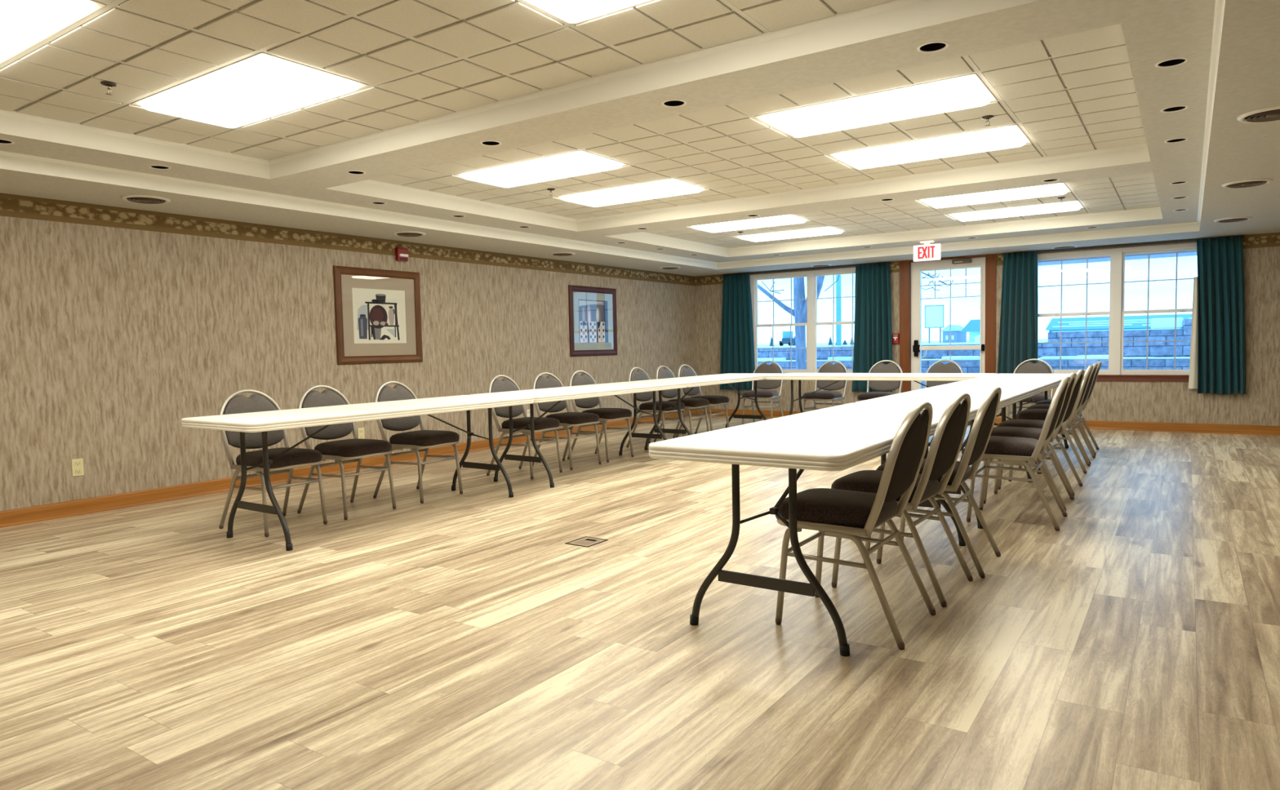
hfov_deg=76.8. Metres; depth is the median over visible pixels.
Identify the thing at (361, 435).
wall outlet
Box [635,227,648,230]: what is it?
recessed light
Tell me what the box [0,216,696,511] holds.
wall
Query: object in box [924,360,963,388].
banquet chair
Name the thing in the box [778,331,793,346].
truck
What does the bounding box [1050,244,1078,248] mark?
ceiling vent
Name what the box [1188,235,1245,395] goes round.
curtain
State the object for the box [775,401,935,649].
banquet chair
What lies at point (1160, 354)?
wall
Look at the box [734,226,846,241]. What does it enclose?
ceiling light
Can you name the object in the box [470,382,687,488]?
folding table
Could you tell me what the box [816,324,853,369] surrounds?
grille
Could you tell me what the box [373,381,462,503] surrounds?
banquet chair
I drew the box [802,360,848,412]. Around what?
banquet chair
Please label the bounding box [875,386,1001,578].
banquet chair
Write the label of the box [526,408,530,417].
wall outlet
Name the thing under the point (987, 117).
sprinkler
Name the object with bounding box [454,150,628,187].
ceiling light
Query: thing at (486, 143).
recessed light
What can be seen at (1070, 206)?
ceiling light
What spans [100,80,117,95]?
sprinkler
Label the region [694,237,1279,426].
wall
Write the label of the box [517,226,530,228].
recessed light
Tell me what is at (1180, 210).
recessed light
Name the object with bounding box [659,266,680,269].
ceiling vent
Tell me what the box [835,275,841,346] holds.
utility pole
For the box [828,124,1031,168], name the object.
ceiling light
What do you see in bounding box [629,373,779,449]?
folding table
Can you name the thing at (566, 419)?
banquet chair
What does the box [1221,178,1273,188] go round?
ceiling vent
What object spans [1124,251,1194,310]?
grille
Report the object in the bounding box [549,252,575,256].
ceiling vent
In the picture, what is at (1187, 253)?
window blind
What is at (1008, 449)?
banquet chair
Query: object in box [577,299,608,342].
print
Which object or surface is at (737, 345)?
curtain
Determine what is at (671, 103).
recessed light
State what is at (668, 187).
ceiling light
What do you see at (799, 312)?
bare tree
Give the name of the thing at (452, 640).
floor
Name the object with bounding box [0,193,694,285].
trim
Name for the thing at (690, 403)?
banquet chair
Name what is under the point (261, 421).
folding table
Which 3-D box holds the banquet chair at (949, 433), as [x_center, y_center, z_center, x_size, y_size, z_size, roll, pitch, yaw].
[1.175,0.423,3.628,0.560,0.875,0.455,1,4,36]
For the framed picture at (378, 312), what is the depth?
7.70 m
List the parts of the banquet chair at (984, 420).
leg, leg, seat, seat frame, leg, frame, leg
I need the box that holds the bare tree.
[757,271,953,369]
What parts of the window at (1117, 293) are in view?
sash, sash, sash, sash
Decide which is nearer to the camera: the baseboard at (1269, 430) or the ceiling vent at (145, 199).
the ceiling vent at (145, 199)
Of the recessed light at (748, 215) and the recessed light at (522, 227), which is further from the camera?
the recessed light at (522, 227)
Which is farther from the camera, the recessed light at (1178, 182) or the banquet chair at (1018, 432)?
the recessed light at (1178, 182)
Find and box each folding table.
[181,395,533,551]
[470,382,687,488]
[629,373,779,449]
[648,402,980,656]
[765,373,995,426]
[856,383,1044,528]
[946,373,1069,474]
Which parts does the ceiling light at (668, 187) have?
frame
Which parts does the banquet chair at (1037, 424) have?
leg, leg, seat, leg, leg, frame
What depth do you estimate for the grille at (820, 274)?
11.48 m
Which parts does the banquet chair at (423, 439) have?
leg, backrest, frame, leg, leg, seat, seat frame, leg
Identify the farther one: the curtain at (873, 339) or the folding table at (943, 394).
the curtain at (873, 339)
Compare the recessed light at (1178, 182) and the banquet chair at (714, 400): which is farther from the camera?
the banquet chair at (714, 400)
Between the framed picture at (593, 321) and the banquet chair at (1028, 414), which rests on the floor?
the banquet chair at (1028, 414)
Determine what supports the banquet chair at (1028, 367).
on the floor
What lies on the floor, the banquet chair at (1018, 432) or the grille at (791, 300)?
the banquet chair at (1018, 432)
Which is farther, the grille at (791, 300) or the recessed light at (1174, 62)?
the grille at (791, 300)
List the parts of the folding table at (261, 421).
leg, leg, leg, leg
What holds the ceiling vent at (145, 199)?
in the ceiling
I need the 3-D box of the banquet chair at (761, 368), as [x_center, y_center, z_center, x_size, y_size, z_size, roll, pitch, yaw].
[1.624,-0.008,10.666,0.455,0.875,0.560,1,4,28]
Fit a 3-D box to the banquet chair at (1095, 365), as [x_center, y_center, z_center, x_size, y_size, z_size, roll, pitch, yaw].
[3.809,0.150,7.297,0.560,0.875,0.455,1,4,34]
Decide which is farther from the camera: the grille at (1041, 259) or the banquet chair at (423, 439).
the grille at (1041, 259)
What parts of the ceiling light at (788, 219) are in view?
frame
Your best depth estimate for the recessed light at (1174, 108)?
4.23 m
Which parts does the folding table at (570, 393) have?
leg, leg, leg, leg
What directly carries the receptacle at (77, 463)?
attached to the wall outlet at (77, 469)
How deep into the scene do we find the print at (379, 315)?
7.73 m
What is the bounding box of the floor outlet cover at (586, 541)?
[564,536,608,547]
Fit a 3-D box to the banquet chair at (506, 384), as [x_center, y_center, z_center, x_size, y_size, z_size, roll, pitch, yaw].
[-1.016,0.260,7.078,0.560,0.875,0.455,1,4,32]
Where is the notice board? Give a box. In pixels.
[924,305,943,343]
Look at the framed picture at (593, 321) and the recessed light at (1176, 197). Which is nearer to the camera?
the recessed light at (1176, 197)
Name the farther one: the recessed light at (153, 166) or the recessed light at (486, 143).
the recessed light at (153, 166)
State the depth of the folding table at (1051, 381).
7.16 m
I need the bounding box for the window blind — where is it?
[1038,250,1196,266]
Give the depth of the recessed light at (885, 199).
6.74 m
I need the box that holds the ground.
[757,338,1048,346]
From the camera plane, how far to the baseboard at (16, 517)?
6.33 m
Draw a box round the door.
[911,257,985,391]
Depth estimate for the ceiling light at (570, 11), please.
3.01 m
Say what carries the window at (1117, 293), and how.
in the wall at (1164, 402)
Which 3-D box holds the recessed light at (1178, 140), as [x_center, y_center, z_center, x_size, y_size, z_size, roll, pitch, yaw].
[3.235,-1.600,4.870,0.124,0.133,0.124,1,4,34]
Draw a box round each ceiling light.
[0,0,106,64]
[131,52,368,128]
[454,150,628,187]
[524,0,649,23]
[555,177,707,207]
[689,214,809,232]
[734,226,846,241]
[754,73,997,137]
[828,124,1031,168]
[920,182,1071,208]
[946,200,1084,221]
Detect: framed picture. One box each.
[333,266,422,364]
[568,284,617,356]
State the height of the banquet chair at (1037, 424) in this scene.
0.875 m
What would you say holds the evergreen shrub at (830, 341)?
on the ground
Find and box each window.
[750,267,855,373]
[1037,242,1196,374]
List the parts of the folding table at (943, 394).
leg, leg, leg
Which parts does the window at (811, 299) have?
sash, sash, sash, sash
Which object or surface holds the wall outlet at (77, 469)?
attached to the wall at (111, 338)
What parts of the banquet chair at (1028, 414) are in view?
seat, leg, leg, frame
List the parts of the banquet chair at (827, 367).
leg, seat, seat frame, backrest, frame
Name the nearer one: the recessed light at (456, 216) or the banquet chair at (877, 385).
the recessed light at (456, 216)
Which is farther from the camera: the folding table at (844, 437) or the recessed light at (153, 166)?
the recessed light at (153, 166)
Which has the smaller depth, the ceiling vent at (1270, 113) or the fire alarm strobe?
the ceiling vent at (1270, 113)
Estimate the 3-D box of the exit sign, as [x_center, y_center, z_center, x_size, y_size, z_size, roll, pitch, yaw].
[3.397,-1.705,9.558,0.310,0.230,0.060,1,4,34]
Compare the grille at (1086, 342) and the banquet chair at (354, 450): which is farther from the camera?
the grille at (1086, 342)
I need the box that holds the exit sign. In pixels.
[913,240,941,262]
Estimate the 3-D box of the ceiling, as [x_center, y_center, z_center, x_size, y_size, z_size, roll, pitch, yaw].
[0.800,-1.665,5.088,8.800,0.522,13.000,1,4,34]
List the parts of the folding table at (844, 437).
leg, leg, leg, leg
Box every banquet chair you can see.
[218,389,327,537]
[297,385,396,519]
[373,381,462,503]
[486,374,562,479]
[531,372,601,470]
[567,370,633,462]
[626,367,684,447]
[653,365,709,442]
[675,364,728,437]
[742,360,783,424]
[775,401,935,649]
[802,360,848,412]
[831,392,973,607]
[857,360,902,401]
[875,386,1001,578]
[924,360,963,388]
[964,376,1070,531]
[983,373,1076,511]
[996,369,1084,495]
[1006,358,1054,420]
[1017,364,1093,473]
[1026,363,1097,464]
[1035,361,1102,455]
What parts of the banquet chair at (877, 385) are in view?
seat, backrest, frame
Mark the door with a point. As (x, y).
(917, 268)
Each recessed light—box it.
[0,138,14,144]
[148,164,171,169]
[346,170,365,174]
[370,201,386,204]
[451,215,465,217]
[480,140,502,146]
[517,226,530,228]
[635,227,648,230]
[661,99,686,107]
[746,214,759,217]
[879,198,894,201]
[916,41,949,53]
[1041,178,1059,182]
[1154,57,1188,67]
[1160,105,1188,112]
[1164,137,1188,143]
[1168,181,1188,184]
[1170,196,1188,199]
[1172,208,1188,211]
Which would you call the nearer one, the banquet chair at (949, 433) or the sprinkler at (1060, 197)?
the banquet chair at (949, 433)
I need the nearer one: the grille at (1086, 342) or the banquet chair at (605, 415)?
the banquet chair at (605, 415)
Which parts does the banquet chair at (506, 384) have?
leg, backrest, frame, leg, leg, seat frame, seat, leg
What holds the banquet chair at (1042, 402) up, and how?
on the floor
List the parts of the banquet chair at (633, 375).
leg, backrest, frame, seat, leg, seat frame, leg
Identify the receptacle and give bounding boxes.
[75,461,80,466]
[75,469,80,473]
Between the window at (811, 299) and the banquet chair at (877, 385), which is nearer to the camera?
the banquet chair at (877, 385)
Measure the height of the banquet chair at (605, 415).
0.875 m
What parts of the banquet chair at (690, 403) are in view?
leg, frame, backrest, leg, leg, seat, seat frame, leg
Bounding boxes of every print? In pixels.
[351,288,406,343]
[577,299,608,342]
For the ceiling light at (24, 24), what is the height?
0.064 m
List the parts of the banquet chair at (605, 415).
leg, backrest, frame, leg, leg, seat, seat frame, leg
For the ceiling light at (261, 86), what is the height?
0.064 m
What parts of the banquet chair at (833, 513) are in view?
leg, leg, seat frame, seat, leg, frame, leg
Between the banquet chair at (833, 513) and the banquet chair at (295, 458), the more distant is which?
the banquet chair at (295, 458)
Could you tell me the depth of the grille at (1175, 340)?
9.37 m
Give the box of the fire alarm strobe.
[395,248,408,262]
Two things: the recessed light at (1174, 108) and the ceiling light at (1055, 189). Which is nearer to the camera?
the recessed light at (1174, 108)
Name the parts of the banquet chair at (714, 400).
leg, backrest, frame, leg, seat, leg, seat frame, leg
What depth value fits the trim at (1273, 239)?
8.80 m
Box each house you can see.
[941,324,966,342]
[960,320,980,342]
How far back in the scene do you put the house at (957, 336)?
31.28 m
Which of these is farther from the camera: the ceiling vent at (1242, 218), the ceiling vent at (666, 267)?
the ceiling vent at (666, 267)
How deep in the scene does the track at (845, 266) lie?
11.59 m
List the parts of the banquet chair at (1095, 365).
seat, leg, leg, frame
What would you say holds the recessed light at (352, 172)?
in the ceiling
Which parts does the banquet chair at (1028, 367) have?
leg, seat, backrest, frame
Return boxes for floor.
[0,415,1279,789]
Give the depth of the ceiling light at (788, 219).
8.55 m
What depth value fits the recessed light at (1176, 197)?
6.93 m
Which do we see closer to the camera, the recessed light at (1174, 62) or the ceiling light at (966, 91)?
the recessed light at (1174, 62)
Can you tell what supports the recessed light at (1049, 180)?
in the ceiling
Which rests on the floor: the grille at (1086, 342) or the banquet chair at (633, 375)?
the banquet chair at (633, 375)
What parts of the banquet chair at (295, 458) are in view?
leg, backrest, frame, leg, seat frame, seat, leg, leg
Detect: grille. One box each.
[757,278,806,324]
[757,325,806,369]
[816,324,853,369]
[817,273,854,321]
[920,268,980,362]
[1037,257,1110,313]
[1037,315,1108,369]
[1123,312,1191,369]
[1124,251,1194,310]
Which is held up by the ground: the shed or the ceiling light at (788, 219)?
the shed
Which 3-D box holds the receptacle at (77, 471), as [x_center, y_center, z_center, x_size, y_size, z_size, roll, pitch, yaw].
[-3.929,0.534,5.649,0.004,0.030,0.034,1,4,34]
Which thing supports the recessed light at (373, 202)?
in the ceiling
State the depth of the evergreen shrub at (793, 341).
33.38 m
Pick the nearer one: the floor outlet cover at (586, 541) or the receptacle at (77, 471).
the floor outlet cover at (586, 541)
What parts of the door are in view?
closer arm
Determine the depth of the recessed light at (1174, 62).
3.52 m
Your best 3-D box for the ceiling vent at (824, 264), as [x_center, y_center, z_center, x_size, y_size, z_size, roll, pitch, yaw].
[2.516,-1.797,11.226,0.296,0.018,0.296,1,4,34]
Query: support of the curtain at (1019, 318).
hanging from the track at (1242, 237)
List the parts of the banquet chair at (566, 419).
leg, frame, backrest, leg, leg, seat, seat frame, leg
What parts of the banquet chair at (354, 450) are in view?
leg, backrest, frame, leg, seat, seat frame, leg, leg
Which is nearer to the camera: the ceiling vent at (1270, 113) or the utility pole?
the ceiling vent at (1270, 113)
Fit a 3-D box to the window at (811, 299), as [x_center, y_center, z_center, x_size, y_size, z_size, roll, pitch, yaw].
[2.480,-1.048,11.673,1.915,1.480,0.083,1,4,34]
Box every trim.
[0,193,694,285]
[694,232,1279,285]
[899,253,996,425]
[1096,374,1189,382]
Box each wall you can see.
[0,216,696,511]
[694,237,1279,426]
[757,317,1191,388]
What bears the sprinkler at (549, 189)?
attached to the ceiling
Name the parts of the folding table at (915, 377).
leg, leg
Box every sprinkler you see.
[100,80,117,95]
[546,188,555,195]
[981,115,994,126]
[1057,196,1065,203]
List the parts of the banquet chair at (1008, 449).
leg, leg, seat, seat frame, leg, backrest, frame, leg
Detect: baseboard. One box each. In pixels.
[0,408,697,528]
[696,408,1279,435]
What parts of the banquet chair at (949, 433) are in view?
leg, leg, seat, seat frame, leg, frame, leg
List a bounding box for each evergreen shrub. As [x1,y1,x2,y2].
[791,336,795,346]
[827,337,832,345]
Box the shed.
[1044,314,1191,332]
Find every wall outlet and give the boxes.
[71,458,84,476]
[357,427,364,439]
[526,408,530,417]
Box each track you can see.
[724,262,891,275]
[1001,235,1244,255]
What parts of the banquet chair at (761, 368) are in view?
leg, leg, seat, seat frame, frame, backrest, leg, leg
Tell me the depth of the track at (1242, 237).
9.42 m
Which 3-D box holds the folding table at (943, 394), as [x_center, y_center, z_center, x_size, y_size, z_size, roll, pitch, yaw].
[2.230,0.350,5.603,0.756,0.738,2.255,1,4,34]
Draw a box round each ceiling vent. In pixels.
[120,195,171,204]
[392,231,426,236]
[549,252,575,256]
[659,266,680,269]
[809,263,831,266]
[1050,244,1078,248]
[1213,216,1253,222]
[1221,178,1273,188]
[1236,105,1279,123]
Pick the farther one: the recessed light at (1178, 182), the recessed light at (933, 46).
the recessed light at (1178, 182)
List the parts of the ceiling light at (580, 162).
frame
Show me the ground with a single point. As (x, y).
(1038, 340)
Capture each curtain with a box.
[720,273,755,390]
[852,262,892,392]
[997,251,1038,373]
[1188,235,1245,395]
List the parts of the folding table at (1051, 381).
leg, leg, leg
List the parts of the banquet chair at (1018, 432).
leg, leg, seat, leg, leg, frame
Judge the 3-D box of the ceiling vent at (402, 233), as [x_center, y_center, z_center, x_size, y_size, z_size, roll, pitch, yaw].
[-2.118,-1.476,7.420,0.296,0.018,0.296,1,4,34]
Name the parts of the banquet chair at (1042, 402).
seat, leg, leg, frame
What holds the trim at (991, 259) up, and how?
attached to the wall at (1164, 402)
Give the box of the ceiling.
[0,0,1279,276]
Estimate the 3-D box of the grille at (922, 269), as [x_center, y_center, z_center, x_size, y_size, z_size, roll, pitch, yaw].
[4.083,-0.714,10.629,0.750,1.865,0.006,1,4,34]
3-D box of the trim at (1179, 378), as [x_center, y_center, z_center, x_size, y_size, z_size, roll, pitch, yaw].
[5.620,-0.201,9.543,1.940,0.074,0.039,1,4,34]
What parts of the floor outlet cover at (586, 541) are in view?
lid, plate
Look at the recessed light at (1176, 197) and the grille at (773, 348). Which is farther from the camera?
the grille at (773, 348)
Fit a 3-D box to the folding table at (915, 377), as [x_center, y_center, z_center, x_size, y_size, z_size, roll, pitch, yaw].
[2.644,0.137,9.028,2.379,0.738,0.756,1,4,34]
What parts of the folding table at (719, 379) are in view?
leg, leg, leg, leg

